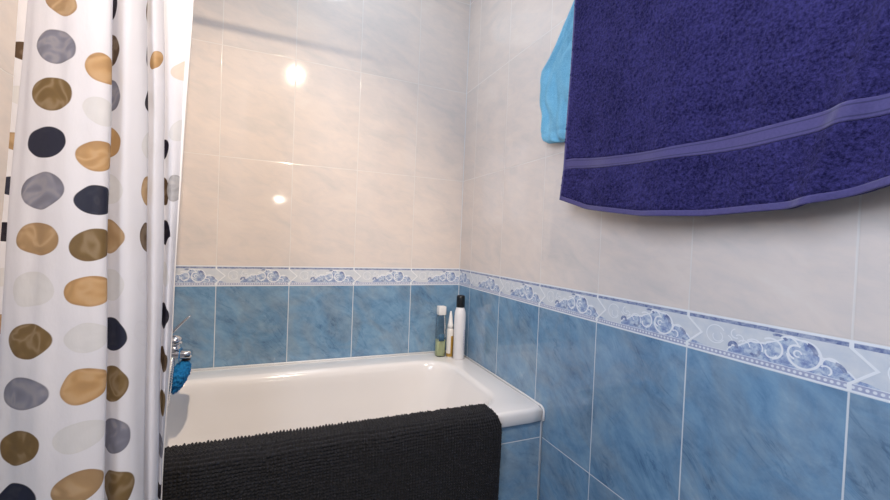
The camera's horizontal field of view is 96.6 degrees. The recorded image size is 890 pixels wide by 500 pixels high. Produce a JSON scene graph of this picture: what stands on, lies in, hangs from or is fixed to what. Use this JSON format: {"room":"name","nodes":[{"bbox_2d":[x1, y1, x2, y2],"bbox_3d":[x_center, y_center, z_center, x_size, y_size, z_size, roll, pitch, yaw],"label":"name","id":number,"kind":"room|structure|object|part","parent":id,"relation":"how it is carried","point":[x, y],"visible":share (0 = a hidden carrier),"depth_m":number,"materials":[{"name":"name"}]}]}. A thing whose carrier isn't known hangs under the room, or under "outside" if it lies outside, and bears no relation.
{"room":"bathroom","nodes":[
{"label":"bathroom","id":0,"kind":"room"},
{"bbox_2d":[0,0,17,238],"bbox_3d":[-0.496,-0.143,-0.143,0.080,2.450,3.200,2,1,-23],"label":"wall","id":1,"kind":"structure","parent":0,"point":[8,8],"depth_m":0.74,"materials":[{"name":"tile"}]},
{"bbox_2d":[167,315,192,409],"bbox_3d":[-0.851,0.354,1.099,0.253,0.338,0.068,2,1,-20],"label":"mixer","id":2,"kind":"object","parent":1,"relation":"attached to","point":[185,354],"visible":0.26,"depth_m":1.12,"materials":[{"name":"silver metal"}]},
{"bbox_2d":[171,347,191,393],"bbox_3d":[-0.761,0.348,1.141,0.055,0.135,0.062,2,1,-23],"label":"sponge","id":3,"kind":"object","parent":2,"relation":"hanging from","point":[182,370],"visible":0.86,"depth_m":1.12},
{"bbox_3d":[-0.781,0.297,1.131,0.102,0.025,0.040,2,1,-23],"label":"spout","id":4,"kind":"part","parent":2,"relation":"part of","materials":[{"name":"silver metal"}]},
{"bbox_3d":[-0.763,0.219,1.136,0.060,0.063,0.020,2,1,-23],"label":"lever","id":5,"kind":"part","parent":2,"relation":"part of","materials":[{"name":"silver metal"}]},
{"bbox_2d":[173,0,469,368],"bbox_3d":[-0.514,-0.178,1.626,1.410,2.450,0.080,2,1,-23],"label":"wall","id":6,"kind":"structure","parent":0,"point":[320,213],"depth_m":1.58,"materials":[{"name":"tile"}]},
{"bbox_2d":[458,0,470,294],"bbox_3d":[0.089,-0.459,1.823,0.002,1.848,0.002,2,1,-23],"label":"trim","id":7,"kind":"structure","parent":6,"relation":"attached to","point":[470,0],"depth_m":1.82,"materials":[{"name":"white tile"}]},
{"bbox_2d":[459,0,889,499],"bbox_3d":[0.746,-0.103,0.333,0.080,2.450,3.280,2,1,-23],"label":"wall","id":8,"kind":"structure","parent":0,"point":[741,356],"depth_m":0.86,"materials":[{"name":"tile"}]},
{"bbox_3d":[0.415,-0.735,1.018,0.036,0.036,0.036,2,1,-23],"label":"wall hook","id":9,"kind":"object","parent":8,"relation":"attached to","visible":0},
{"bbox_2d":[540,2,573,143],"bbox_3d":[0.366,-0.517,1.092,0.042,0.438,0.351,2,1,-23],"label":"hand towel","id":10,"kind":"object","parent":9,"relation":"hanging from","point":[555,75],"visible":0.42,"depth_m":1.16,"materials":[{"name":"blue fabric"}]},
{"bbox_3d":[0.068,1.140,0.138,1.410,0.080,3.360,2,1,-23],"label":"floor","id":11,"kind":"structure","parent":0,"visible":0},
{"bbox_2d":[165,350,544,499],"bbox_3d":[-0.405,0.756,1.299,1.249,0.605,0.670,2,1,-23],"label":"bathtub","id":12,"kind":"object","parent":11,"relation":"on","point":[225,402],"visible":0.34,"depth_m":1.43,"materials":[{"name":"white ceramic"}]},
{"bbox_2d":[162,404,501,499],"bbox_3d":[-0.252,0.609,1.027,0.857,0.322,0.115,2,1,-23],"label":"bath mat","id":13,"kind":"object","parent":12,"relation":"on","point":[454,453],"visible":0.99,"depth_m":0.99,"materials":[{"name":"black fabric"}]},
{"bbox_2d":[435,305,445,356],"bbox_3d":[-0.018,0.354,1.735,0.040,0.219,0.040,2,1,-23],"label":"clear bottle","id":14,"kind":"object","parent":12,"relation":"on","point":[440,338],"visible":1,"depth_m":1.72,"materials":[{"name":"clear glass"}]},
{"bbox_2d":[446,311,453,357],"bbox_3d":[0.022,0.365,1.722,0.030,0.201,0.030,2,1,-23],"label":"bottle","id":15,"kind":"object","parent":12,"relation":"on","point":[450,332],"visible":1,"depth_m":1.71,"materials":[{"name":"white plastic"}]},
{"bbox_2d":[453,295,465,359],"bbox_3d":[0.063,0.331,1.708,0.049,0.274,0.049,2,1,-23],"label":"bottle","id":16,"kind":"object","parent":12,"relation":"on","point":[460,314],"visible":1,"depth_m":1.69,"materials":[{"name":"white plastic"}]},
{"bbox_3d":[-0.289,0.789,1.018,1.248,0.559,0.030,2,1,-23],"label":"panel","id":17,"kind":"part","parent":12,"relation":"part of","materials":[{"name":"tile"}]},
{"bbox_3d":[-0.196,-0.995,0.927,1.249,0.058,0.052,2,1,-23],"label":"rail","id":18,"kind":"object","parent":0,"visible":0},
{"bbox_2d":[0,0,193,499],"bbox_3d":[-0.614,-0.026,0.656,0.295,1.895,0.268,2,1,-23],"label":"shower curtain","id":19,"kind":"object","parent":18,"relation":"hanging from","point":[91,207],"visible":1,"depth_m":0.65,"materials":[{"name":"white fabric"}]},
{"bbox_3d":[0.519,-0.795,0.723,0.076,0.044,0.924,2,1,-23],"label":"towel rail","id":20,"kind":"object","parent":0,"visible":0},
{"bbox_2d":[559,0,889,215],"bbox_3d":[0.462,-0.437,0.733,0.048,0.750,0.705,2,1,-23],"label":"bath towel","id":21,"kind":"object","parent":20,"relation":"hanging from","point":[675,107],"visible":1,"depth_m":0.68,"materials":[{"name":"fabric"}]}
]}

